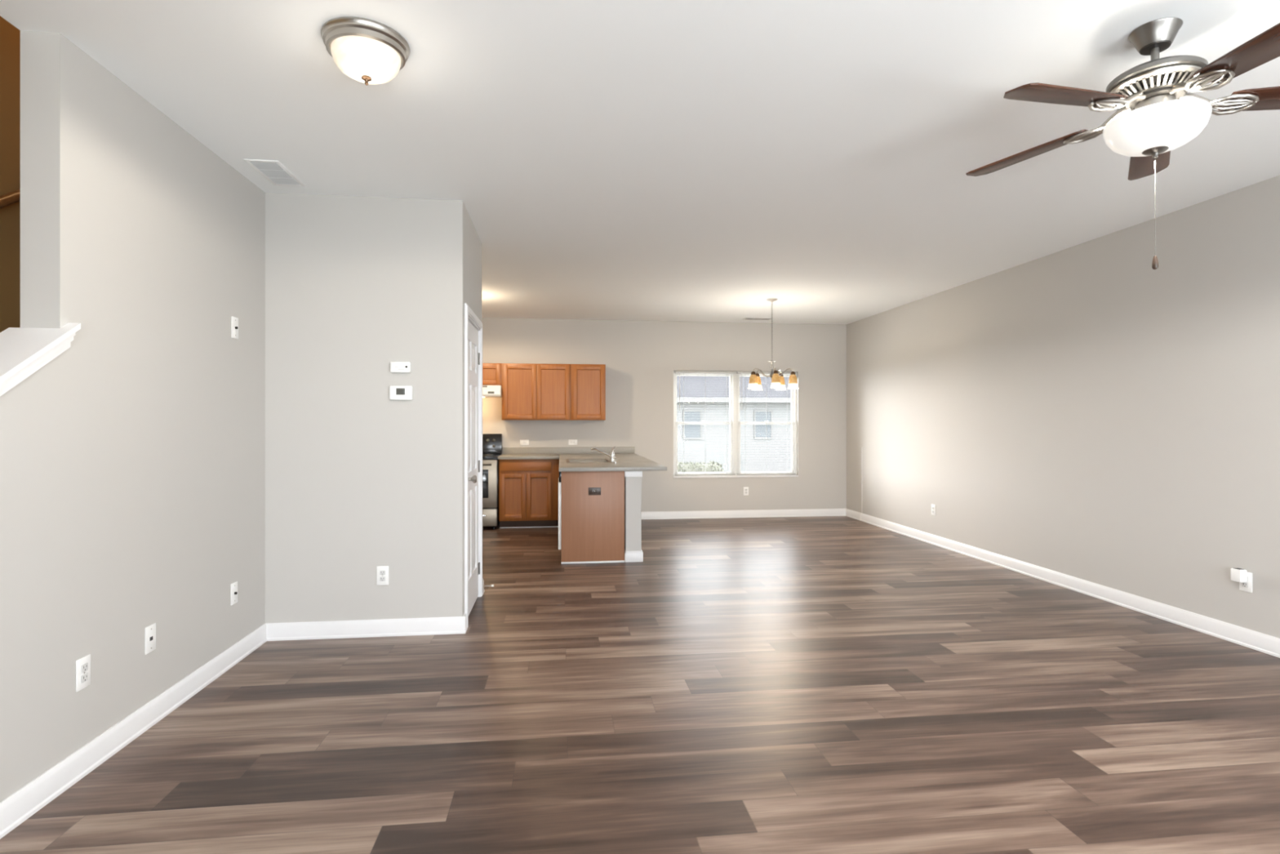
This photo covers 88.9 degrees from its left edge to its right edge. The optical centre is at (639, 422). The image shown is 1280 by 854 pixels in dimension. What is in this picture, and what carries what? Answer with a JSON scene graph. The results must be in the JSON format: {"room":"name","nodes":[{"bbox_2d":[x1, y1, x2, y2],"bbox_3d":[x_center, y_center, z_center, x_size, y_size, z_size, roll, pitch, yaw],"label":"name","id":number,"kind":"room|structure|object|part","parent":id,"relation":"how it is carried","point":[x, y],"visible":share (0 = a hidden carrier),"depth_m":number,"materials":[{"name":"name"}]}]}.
{"room":"empty living room","nodes":[
{"label":"empty living room","id":0,"kind":"room"},
{"bbox_2d":[0,16,265,802],"bbox_3d":[-2.701,-1.370,1.930,1.300,5.400,8.120,0,0,-7],"label":"wall","id":1,"kind":"structure","parent":0,"point":[132,460],"depth_m":2.71,"materials":[{"name":"grey paint"}]},
{"bbox_2d":[0,188,20,208],"bbox_3d":[-3.299,-0.849,2.925,0.113,2.496,3.829,0,0,-7],"label":"handrail","id":2,"kind":"object","parent":1,"relation":"attached to","point":[11,197],"visible":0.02,"depth_m":3.43,"materials":[{"name":"brown wood"}]},
{"bbox_2d":[0,322,80,395],"bbox_3d":[-2.059,0.228,1.530,0.208,1.192,1.732,0,0,-7],"label":"trim","id":3,"kind":"structure","parent":1,"relation":"attached to","point":[24,351],"depth_m":2.24,"materials":[{"name":"white wood"}]},
{"bbox_2d":[75,653,90,692],"bbox_3d":[-2.107,0.946,2.470,0.010,0.118,0.072,0,0,-7],"label":"wall outlet","id":4,"kind":"object","parent":1,"relation":"attached to","point":[82,664],"visible":1,"depth_m":2.46,"materials":[{"name":"white plastic"}]},
{"bbox_2d":[80,672,88,683],"bbox_3d":[-2.104,0.966,2.470,0.003,0.028,0.033,0,0,-7],"label":"receptacle","id":5,"kind":"object","parent":4,"relation":"attached to","point":[84,676],"depth_m":2.47,"materials":[{"name":"grey plastic"}]},
{"bbox_2d":[80,662,88,672],"bbox_3d":[-2.104,0.926,2.470,0.003,0.028,0.033,0,0,-7],"label":"receptacle","id":6,"kind":"object","parent":4,"relation":"attached to","point":[84,665],"depth_m":2.47,"materials":[{"name":"grey plastic"}]},
{"bbox_2d":[0,623,266,838],"bbox_3d":[-2.086,1.278,2.337,0.019,0.104,3.340,0,0,-7],"label":"baseboard","id":7,"kind":"structure","parent":1,"relation":"attached to","point":[16,808],"depth_m":2.62,"materials":[{"name":"white wood"}]},
{"bbox_2d":[145,622,155,654],"bbox_3d":[-2.157,0.950,2.874,0.007,0.118,0.072,0,0,-7],"label":"jack plate","id":8,"kind":"object","parent":1,"relation":"attached to","point":[150,631],"visible":1,"depth_m":2.87,"materials":[{"name":"white plastic"}]},
{"bbox_2d":[231,581,237,605],"bbox_3d":[-2.241,0.942,3.610,0.016,0.118,0.072,0,0,-7],"label":"jack plate","id":9,"kind":"object","parent":1,"relation":"attached to","point":[234,585],"visible":1,"depth_m":3.60,"materials":[{"name":"white plastic"}]},
{"bbox_2d":[231,315,238,338],"bbox_3d":[-2.242,-0.528,3.618,0.016,0.118,0.072,0,0,-7],"label":"jack plate","id":10,"kind":"object","parent":1,"relation":"attached to","point":[234,321],"visible":1,"depth_m":3.61,"materials":[{"name":"white plastic"}]},
{"bbox_2d":[265,192,481,622],"bbox_3d":[-2.168,-0.040,4.518,1.980,2.740,1.010,0,0,-7],"label":"wall","id":11,"kind":"structure","parent":0,"point":[359,480],"depth_m":4.06,"materials":[{"name":"grey paint"}]},
{"bbox_2d":[265,577,484,640],"bbox_3d":[-2.158,1.278,4.519,1.999,0.104,1.048,0,0,-7],"label":"baseboard","id":12,"kind":"structure","parent":11,"relation":"attached to","point":[451,624],"depth_m":4.05,"materials":[{"name":"white wood"}]},
{"bbox_2d":[376,565,388,585],"bbox_3d":[-1.607,0.953,4.072,0.072,0.118,0.010,0,0,-7],"label":"wall outlet","id":13,"kind":"object","parent":11,"relation":"attached to","point":[382,571],"visible":1,"depth_m":4.07,"materials":[{"name":"white plastic"}]},
{"bbox_2d":[379,576,385,581],"bbox_3d":[-1.607,0.973,4.069,0.033,0.028,0.003,0,0,-7],"label":"receptacle","id":14,"kind":"object","parent":13,"relation":"attached to","point":[381,578],"depth_m":4.07,"materials":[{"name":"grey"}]},
{"bbox_2d":[379,569,385,574],"bbox_3d":[-1.607,0.933,4.069,0.033,0.028,0.003,0,0,-7],"label":"receptacle","id":15,"kind":"object","parent":13,"relation":"attached to","point":[381,571],"depth_m":4.07,"materials":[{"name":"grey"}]},
{"bbox_2d":[390,361,410,373],"bbox_3d":[-1.496,-0.348,4.074,0.120,0.068,0.031,0,0,-7],"label":"sensor box","id":16,"kind":"object","parent":11,"relation":"attached to","point":[395,366],"visible":1,"depth_m":4.06,"materials":[{"name":"white plastic"}]},
{"bbox_2d":[389,385,412,399],"bbox_3d":[-1.494,-0.188,4.076,0.136,0.090,0.027,0,0,-7],"label":"thermostat","id":17,"kind":"object","parent":11,"relation":"attached to","point":[396,392],"visible":1,"depth_m":4.07,"materials":[{"name":"white plastic"}]},
{"bbox_2d":[464,302,482,626],"bbox_3d":[-1.211,0.278,4.628,0.176,2.105,0.840,0,0,-7],"label":"door","id":18,"kind":"structure","parent":11,"relation":"in","point":[473,325],"depth_m":4.68,"materials":[{"name":"white wood"}]},
{"bbox_3d":[-1.190,-0.472,4.489,0.026,0.205,0.217,0,0,-7],"label":"panel","id":19,"kind":"part","parent":18,"relation":"part of","materials":[{"name":"white wood"}]},
{"bbox_3d":[-1.190,0.035,4.489,0.026,0.610,0.217,0,0,-7],"label":"panel","id":20,"kind":"part","parent":18,"relation":"part of","materials":[{"name":"white wood"}]},
{"bbox_3d":[-1.190,0.775,4.489,0.026,0.610,0.217,0,0,-7],"label":"panel","id":21,"kind":"part","parent":18,"relation":"part of","materials":[{"name":"white wood"}]},
{"bbox_3d":[-1.124,0.375,4.353,0.069,0.062,0.062,0,0,-7],"label":"knob","id":22,"kind":"part","parent":18,"relation":"part of","materials":[{"name":"silver metal"}]},
{"bbox_3d":[-1.224,-0.472,4.768,0.026,0.205,0.217,0,0,-7],"label":"panel","id":23,"kind":"part","parent":18,"relation":"part of","materials":[{"name":"white wood"}]},
{"bbox_3d":[-1.224,0.035,4.768,0.026,0.610,0.217,0,0,-7],"label":"panel","id":24,"kind":"part","parent":18,"relation":"part of","materials":[{"name":"white wood"}]},
{"bbox_3d":[-1.224,0.775,4.768,0.026,0.610,0.217,0,0,-7],"label":"panel","id":25,"kind":"part","parent":18,"relation":"part of","materials":[{"name":"white wood"}]},
{"bbox_2d":[624,471,643,562],"bbox_3d":[-0.221,0.893,7.587,0.175,0.873,2.741,0,0,-7],"label":"wall","id":26,"kind":"structure","parent":0,"point":[633,553],"depth_m":6.24,"materials":[{"name":"grey paint"}]},
{"bbox_3d":[-0.225,0.486,7.588,0.169,0.058,2.735,0,0,-7],"label":"cap trim","id":27,"kind":"part","parent":26,"relation":"part of","materials":[{"name":"white"}]},
{"bbox_3d":[-0.220,1.278,7.577,0.175,0.104,2.721,0,0,-7],"label":"trim","id":28,"kind":"part","parent":26,"relation":"part of","materials":[{"name":"white wood"}]},
{"bbox_2d":[0,515,1279,853],"bbox_3d":[0.102,1.390,3.654,7.280,0.120,10.870,0,0,-7],"label":"floor","id":29,"kind":"structure","parent":0,"point":[821,684],"depth_m":2.89,"materials":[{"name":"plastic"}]},
{"bbox_2d":[482,433,502,528],"bbox_3d":[-2.188,0.737,8.371,0.760,1.184,0.708,0,0,-7],"label":"range","id":30,"kind":"object","parent":29,"relation":"on","point":[491,442],"visible":0.41,"depth_m":8.11,"materials":[{"name":"silver metal"}]},
{"bbox_3d":[-2.154,0.756,8.086,0.748,0.597,0.043,0,0,-7],"label":"oven door","id":31,"kind":"part","parent":30,"relation":"part of","materials":[{"name":"silver metal"}]},
{"bbox_3d":[-2.154,1.177,8.089,0.748,0.217,0.038,0,0,-7],"label":"drawer","id":32,"kind":"part","parent":30,"relation":"part of","materials":[{"name":"silver metal"}]},
{"bbox_2d":[482,453,502,457],"bbox_3d":[-2.192,0.424,8.399,0.760,0.019,0.652,0,0,-7],"label":"cooktop","id":33,"kind":"object","parent":30,"relation":"in","point":[484,455],"depth_m":8.20,"materials":[{"name":"black glass"}]},
{"bbox_2d":[498,458,559,528],"bbox_3d":[-1.422,0.893,8.505,0.762,0.872,0.628,0,0,-7],"label":"base cabinet","id":34,"kind":"object","parent":29,"relation":"on","point":[528,489],"visible":0.91,"depth_m":8.21,"materials":[{"name":"brown wood"}]},
{"bbox_3d":[-1.592,0.921,8.178,0.310,0.567,0.019,0,0,-7],"label":"door","id":35,"kind":"part","parent":34,"relation":"part of","materials":[{"name":"brown wood"}]},
{"bbox_3d":[-1.432,0.541,8.197,0.632,0.118,0.020,0,0,-7],"label":"drawer","id":36,"kind":"part","parent":34,"relation":"part of","materials":[{"name":"brown wood"}]},
{"bbox_3d":[-1.394,1.321,8.272,0.762,0.015,0.010,0,0,-7],"label":"shoe trim","id":37,"kind":"part","parent":34,"relation":"part of","materials":[{"name":"white"}]},
{"bbox_3d":[-1.272,0.921,8.217,0.310,0.567,0.019,0,0,-7],"label":"door","id":38,"kind":"part","parent":34,"relation":"part of","materials":[{"name":"brown wood"}]},
{"bbox_2d":[558,471,560,549],"bbox_3d":[-0.515,0.895,6.512,0.596,0.866,0.602,0,0,-7],"label":"dishwasher","id":39,"kind":"object","parent":29,"relation":"on","point":[559,477],"visible":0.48,"depth_m":6.18,"materials":[{"name":"white"}]},
{"bbox_2d":[560,471,624,564],"bbox_3d":[-0.575,0.893,7.228,0.608,0.872,2.110,0,0,-7],"label":"base cabinet","id":40,"kind":"object","parent":29,"relation":"on","point":[593,526],"visible":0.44,"depth_m":6.19,"materials":[{"name":"brown wood"}]},
{"bbox_2d":[497,446,666,471],"bbox_3d":[-0.794,0.391,7.496,1.788,0.128,2.784,0,0,-7],"label":"countertop","id":41,"kind":"structure","parent":40,"relation":"on","point":[627,460],"depth_m":8.15,"materials":[{"name":"grey laminate"}]},
{"bbox_2d":[565,458,614,462],"bbox_3d":[-0.551,0.501,7.181,0.520,0.178,0.690,0,0,-7],"label":"sink","id":42,"kind":"object","parent":41,"relation":"in","point":[568,460],"visible":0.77,"depth_m":7.17,"materials":[{"name":"silver metal"}]},
{"bbox_2d":[568,459,606,461],"bbox_3d":[-0.590,0.504,7.341,0.414,0.172,0.296,0,0,-7],"label":"basin","id":43,"kind":"object","parent":42,"relation":"in","point":[569,460],"depth_m":7.22,"materials":[{"name":"silver metal"}]},
{"bbox_2d":[590,446,615,462],"bbox_3d":[-0.389,0.327,6.902,0.274,0.168,0.056,0,0,16],"label":"faucet","id":44,"kind":"object","parent":41,"relation":"on","point":[611,455],"visible":0.95,"depth_m":6.87,"materials":[{"name":"silver metal"}]},
{"bbox_3d":[-0.408,0.314,6.896,0.239,0.107,0.028,0,0,11],"label":"spout","id":45,"kind":"part","parent":44,"relation":"part of","materials":[{"name":"silver metal"}]},
{"bbox_3d":[-0.446,1.321,6.192,0.600,0.016,0.022,0,0,-7],"label":"shoe trim","id":46,"kind":"part","parent":40,"relation":"part of","materials":[{"name":"white wood"}]},
{"bbox_2d":[588,487,600,494],"bbox_3d":[-0.429,0.648,6.187,0.118,0.072,0.010,0,0,-7],"label":"wall outlet","id":47,"kind":"object","parent":40,"relation":"attached to","point":[592,491],"visible":1,"depth_m":6.19,"materials":[{"name":"brown plastic"}]},
{"bbox_2d":[0,0,1279,324],"bbox_3d":[0.102,-1.510,3.654,7.280,0.200,10.870,0,0,-7],"label":"ceiling","id":48,"kind":"structure","parent":0,"point":[710,161],"depth_m":3.10,"materials":[{"name":"white paint"}]},
{"bbox_2d":[243,159,305,186],"bbox_3d":[-2.051,-1.405,3.675,0.176,0.010,0.376,0,0,-7],"label":"ceiling vent","id":49,"kind":"object","parent":48,"relation":"in","point":[273,171],"visible":1,"depth_m":3.65,"materials":[{"name":"white plastic"}]},
{"bbox_2d":[320,16,409,85],"bbox_3d":[-1.012,-1.329,2.412,0.304,0.160,0.304,0,0,-7],"label":"flush ceiling light","id":50,"kind":"object","parent":48,"relation":"attached to","point":[367,51],"visible":1,"depth_m":2.33,"materials":[{"name":"white glass"}]},
{"bbox_3d":[-1.012,-1.320,2.412,0.242,0.088,0.242,0,0,-7],"label":"lamp shade","id":51,"kind":"part","parent":50,"relation":"part of","materials":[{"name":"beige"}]},
{"bbox_2d":[742,317,773,319],"bbox_3d":[1.590,-1.405,8.804,0.376,0.010,0.176,0,0,-7],"label":"ceiling vent","id":52,"kind":"object","parent":48,"relation":"in","point":[745,318],"visible":1,"depth_m":8.78,"materials":[{"name":"grey metal"}]},
{"bbox_2d":[747,297,798,390],"bbox_3d":[1.496,-0.899,7.420,0.565,1.022,0.562,0,0,-7],"label":"chandelier","id":53,"kind":"object","parent":48,"relation":"hanging from","point":[778,382],"visible":1,"depth_m":7.34,"materials":[{"name":"orange glass"}]},
{"bbox_3d":[1.280,-0.495,7.366,0.098,0.101,0.098,0,0,-7],"label":"lamp shade","id":54,"kind":"part","parent":53,"relation":"part of","materials":[{"name":"brown glass"}]},
{"bbox_3d":[1.370,-0.495,7.627,0.098,0.101,0.098,0,0,-7],"label":"lamp shade","id":55,"kind":"part","parent":53,"relation":"part of","materials":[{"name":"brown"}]},
{"bbox_3d":[1.383,-0.574,7.398,0.225,0.100,0.050,0,0,-7],"label":"arm","id":56,"kind":"part","parent":53,"relation":"part of","materials":[{"name":"silver metal"}]},
{"bbox_3d":[1.505,-0.606,7.434,0.080,0.228,0.080,0,0,-7],"label":"stem","id":57,"kind":"part","parent":53,"relation":"part of","materials":[{"name":"grey metal"}]},
{"bbox_3d":[1.505,-1.049,7.434,0.013,0.662,0.013,0,0,38],"label":"chain","id":58,"kind":"part","parent":53,"relation":"part of","materials":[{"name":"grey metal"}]},
{"bbox_3d":[1.500,-0.495,7.199,0.098,0.101,0.098,0,0,-7],"label":"lamp shade","id":59,"kind":"part","parent":53,"relation":"part of","materials":[{"name":"brown glass"}]},
{"bbox_3d":[1.647,-0.495,7.622,0.098,0.101,0.098,0,0,-7],"label":"lamp shade","id":60,"kind":"part","parent":53,"relation":"part of","materials":[{"name":"brown glass"}]},
{"bbox_3d":[1.625,-0.574,7.393,0.228,0.100,0.012,0,0,19],"label":"arm","id":61,"kind":"part","parent":53,"relation":"part of","materials":[{"name":"silver metal"}]},
{"bbox_3d":[1.727,-0.495,7.357,0.098,0.101,0.098,0,0,-7],"label":"lamp shade","id":62,"kind":"part","parent":53,"relation":"part of","materials":[{"name":"brown glass"}]},
{"bbox_2d":[965,17,1279,269],"bbox_3d":[1.834,-0.980,2.302,1.269,0.860,1.250,0,0,-7],"label":"ceiling fan","id":63,"kind":"object","parent":48,"relation":"hanging from","point":[1156,117],"visible":1,"depth_m":2.26,"materials":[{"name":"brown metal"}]},
{"bbox_3d":[1.594,-1.105,2.689,0.143,0.006,0.457,-11,3,-36],"label":"blade","id":64,"kind":"part","parent":63,"relation":"part of","materials":[{"name":"brown wood"}]},
{"bbox_3d":[1.436,-1.105,2.205,0.457,0.006,0.143,-4,10,-18],"label":"blade","id":65,"kind":"part","parent":63,"relation":"part of","materials":[{"name":"brown wood"}]},
{"bbox_3d":[2.102,-1.105,2.688,0.143,0.006,0.457,-11,-10,35],"label":"blade","id":66,"kind":"part","parent":63,"relation":"part of","materials":[{"name":"brown wood"}]},
{"bbox_3d":[1.848,-0.773,2.339,0.003,0.354,0.003,0,0,-7],"label":"pull chain","id":67,"kind":"part","parent":63,"relation":"part of","materials":[{"name":"grey metal"}]},
{"bbox_3d":[1.848,-0.575,2.339,0.019,0.050,0.018,0,0,-7],"label":"pull knob","id":68,"kind":"part","parent":63,"relation":"part of","materials":[{"name":"brown plastic"}]},
{"bbox_3d":[1.848,-1.032,2.339,0.307,0.113,0.307,0,0,-7],"label":"lamp shade","id":69,"kind":"part","parent":63,"relation":"part of","materials":[{"name":"white glass"}]},
{"bbox_3d":[1.847,-1.105,1.906,0.143,0.006,0.457,9,4,0],"label":"blade","id":70,"kind":"part","parent":63,"relation":"part of","materials":[{"name":"brown wood"}]},
{"bbox_3d":[2.259,-1.105,2.205,0.457,0.006,0.143,4,-8,18],"label":"blade","id":71,"kind":"part","parent":63,"relation":"part of","materials":[{"name":"brown wood"}]},
{"bbox_2d":[481,317,846,511],"bbox_3d":[-0.413,-0.040,9.005,6.780,2.740,0.120,0,0,-7],"label":"wall","id":72,"kind":"structure","parent":0,"point":[641,358],"depth_m":9.05,"materials":[{"name":"grey paint"}]},
{"bbox_2d":[482,385,502,397],"bbox_3d":[-2.184,-0.406,8.500,0.756,0.153,0.455,0,0,-7],"label":"range hood","id":73,"kind":"object","parent":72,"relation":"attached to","point":[488,391],"visible":0.38,"depth_m":8.32,"materials":[{"name":"white metal"}]},
{"bbox_2d":[482,363,502,386],"bbox_3d":[-2.192,-0.630,8.566,0.758,0.290,0.324,0,0,-7],"label":"upper cabinet","id":74,"kind":"object","parent":72,"relation":"attached to","point":[491,372],"visible":0.26,"depth_m":8.44,"materials":[{"name":"brown wood"}]},
{"bbox_2d":[520,440,528,444],"bbox_3d":[-1.560,0.262,8.801,0.118,0.072,0.010,0,0,-7],"label":"wall outlet","id":75,"kind":"object","parent":72,"relation":"attached to","point":[522,442],"visible":1,"depth_m":8.80,"materials":[{"name":"white plastic"}]},
{"bbox_2d":[502,363,570,420],"bbox_3d":[-1.369,-0.406,8.666,0.893,0.737,0.324,0,0,-7],"label":"upper cabinet","id":76,"kind":"object","parent":72,"relation":"attached to","point":[530,391],"visible":0.98,"depth_m":8.51,"materials":[{"name":"brown wood"}]},
{"bbox_3d":[-1.564,-0.406,8.489,0.422,0.701,0.019,0,0,-7],"label":"door","id":77,"kind":"part","parent":76,"relation":"part of","materials":[{"name":"brown wood"}]},
{"bbox_3d":[-1.139,-0.406,8.540,0.422,0.701,0.019,0,0,-7],"label":"door","id":78,"kind":"part","parent":76,"relation":"part of","materials":[{"name":"brown wood"}]},
{"bbox_2d":[502,446,635,453],"bbox_3d":[-0.960,0.373,8.868,1.788,0.092,0.020,0,0,-7],"label":"backsplash","id":79,"kind":"structure","parent":72,"relation":"attached to","point":[577,450],"depth_m":8.85,"materials":[{"name":"grey laminate"}]},
{"bbox_2d":[568,439,577,444],"bbox_3d":[-0.915,0.262,8.879,0.118,0.072,0.010,0,0,-7],"label":"wall outlet","id":80,"kind":"object","parent":72,"relation":"attached to","point":[571,442],"visible":1,"depth_m":8.88,"materials":[{"name":"white plastic"}]},
{"bbox_2d":[570,364,605,420],"bbox_3d":[-0.699,-0.406,8.747,0.453,0.737,0.324,0,0,-7],"label":"upper cabinet","id":81,"kind":"object","parent":72,"relation":"attached to","point":[588,381],"visible":1,"depth_m":8.60,"materials":[{"name":"brown wood"}]},
{"bbox_2d":[673,370,798,478],"bbox_3d":[1.350,0.018,9.210,1.800,1.495,0.127,0,0,-7],"label":"window","id":82,"kind":"structure","parent":72,"relation":"in","point":[735,424],"depth_m":9.21,"materials":[{"name":"white plastic"}]},
{"bbox_3d":[0.898,0.356,9.178,0.823,0.746,0.022,0,0,-7],"label":"sash","id":83,"kind":"part","parent":82,"relation":"part of","materials":[{"name":"white plastic"}]},
{"bbox_3d":[0.895,-0.337,9.202,0.823,0.714,0.020,0,0,-7],"label":"sash","id":84,"kind":"part","parent":82,"relation":"part of","materials":[{"name":"white plastic"}]},
{"bbox_2d":[675,370,735,475],"bbox_3d":[0.916,0.003,9.123,0.858,1.460,0.054,0,0,-7],"label":"window blind","id":85,"kind":"object","parent":82,"relation":"attached to","point":[676,371],"visible":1,"depth_m":9.12,"materials":[{"name":"grey plastic"}]},
{"bbox_3d":[0.915,0.723,9.130,0.854,0.020,0.028,0,0,-7],"label":"rail","id":86,"kind":"part","parent":85,"relation":"part of","materials":[{"name":"grey plastic"}]},
{"bbox_3d":[1.353,0.752,9.180,1.800,0.026,0.067,0,0,-7],"label":"sill","id":87,"kind":"part","parent":82,"relation":"part of","materials":[{"name":"white wood"}]},
{"bbox_3d":[1.793,-0.337,9.310,0.823,0.714,0.020,0,0,-7],"label":"sash","id":88,"kind":"part","parent":82,"relation":"part of","materials":[{"name":"white plastic"}]},
{"bbox_2d":[736,371,795,475],"bbox_3d":[1.792,0.003,9.229,0.858,1.460,0.054,0,0,-7],"label":"window blind","id":89,"kind":"object","parent":82,"relation":"attached to","point":[737,372],"visible":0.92,"depth_m":9.22,"materials":[{"name":"grey plastic"}]},
{"bbox_3d":[1.791,0.009,9.236,0.620,1.412,0.030,0,0,-7],"label":"ladder cord","id":90,"kind":"part","parent":89,"relation":"part of","materials":[{"name":"grey plastic"}]},
{"bbox_3d":[1.791,0.723,9.236,0.854,0.020,0.028,0,0,-7],"label":"rail","id":91,"kind":"part","parent":89,"relation":"part of","materials":[{"name":"grey plastic"}]},
{"bbox_3d":[1.796,0.356,9.287,0.823,0.746,0.022,0,0,-7],"label":"sash","id":92,"kind":"part","parent":82,"relation":"part of","materials":[{"name":"white plastic"}]},
{"bbox_2d":[641,508,845,519],"bbox_3d":[1.325,1.278,9.146,3.295,0.104,0.019,0,0,-7],"label":"baseboard","id":93,"kind":"structure","parent":72,"relation":"attached to","point":[813,512],"depth_m":9.15,"materials":[{"name":"white wood"}]},
{"bbox_2d":[743,486,748,495],"bbox_3d":[1.492,0.958,9.170,0.072,0.118,0.010,0,0,-7],"label":"wall outlet","id":94,"kind":"object","parent":72,"relation":"attached to","point":[745,488],"visible":1,"depth_m":9.17,"materials":[{"name":"white plastic"}]},
{"bbox_2d":[846,175,1279,638],"bbox_3d":[3.656,-0.040,4.083,0.120,2.740,10.870,0,0,-7],"label":"wall","id":95,"kind":"structure","parent":0,"point":[1088,411],"depth_m":4.88,"materials":[{"name":"grey paint"}]},
{"bbox_2d":[931,503,935,515],"bbox_3d":[3.219,0.953,7.159,0.010,0.118,0.072,0,0,-7],"label":"wall outlet","id":96,"kind":"object","parent":95,"relation":"attached to","point":[933,506],"visible":1,"depth_m":7.15,"materials":[{"name":"white plastic"}]},
{"bbox_2d":[845,508,1279,657],"bbox_3d":[3.587,1.278,4.075,0.019,0.104,10.630,0,0,-7],"label":"baseboard","id":97,"kind":"structure","parent":95,"relation":"attached to","point":[1250,638],"depth_m":4.86,"materials":[{"name":"white wood"}]},
{"bbox_2d":[1239,571,1252,592],"bbox_3d":[3.614,0.946,3.892,0.010,0.118,0.072,0,0,-7],"label":"wall outlet","id":98,"kind":"object","parent":95,"relation":"attached to","point":[1246,586],"visible":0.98,"depth_m":3.88,"materials":[{"name":"white plastic"}]},
{"bbox_2d":[1231,568,1246,582],"bbox_3d":[3.584,0.910,3.903,0.046,0.076,0.060,0,0,-7],"label":"plug adapter","id":99,"kind":"object","parent":98,"relation":"attached to","point":[1239,575],"visible":1,"depth_m":3.88,"materials":[{"name":"white plastic"}]},
{"bbox_2d":[1242,582,1248,587],"bbox_3d":[3.612,0.966,3.892,0.003,0.028,0.033,0,0,-7],"label":"receptacle","id":100,"kind":"object","parent":98,"relation":"attached to","point":[1245,584],"depth_m":3.89,"materials":[{"name":"grey plastic"}]},
{"label":"outside","id":101,"kind":"structure","parent":0,"visible":0},
{"bbox_3d":[2.564,1.880,20.455,90.000,0.700,100.000,0,0,-7],"label":"ground","id":102,"kind":"structure","parent":101,"visible":0},
{"bbox_2d":[677,460,724,472],"bbox_3d":[1.424,1.556,17.818,1.700,1.049,1.566,0,0,-7],"label":"hedge","id":103,"kind":"object","parent":102,"relation":"on","point":[686,467],"visible":0.2,"depth_m":17.59,"materials":[{"name":"green plant"}]},
{"bbox_2d":[676,375,791,471],"bbox_3d":[3.314,-0.370,27.582,11.400,4.800,6.930,0,0,-7],"label":"neighbor house","id":104,"kind":"structure","parent":102,"relation":"on","point":[697,443],"depth_m":24.64,"materials":[{"name":"grey"}]},
{"bbox_3d":[1.958,0.060,24.390,0.600,0.980,0.038,0,0,-7],"label":"pane","id":105,"kind":"part","parent":104,"relation":"part of","materials":[{"name":"grey glass"}]},
{"bbox_3d":[4.668,0.060,24.718,0.600,0.980,0.038,0,0,-7],"label":"pane","id":106,"kind":"part","parent":104,"relation":"part of","materials":[{"name":"grey"}]}
]}

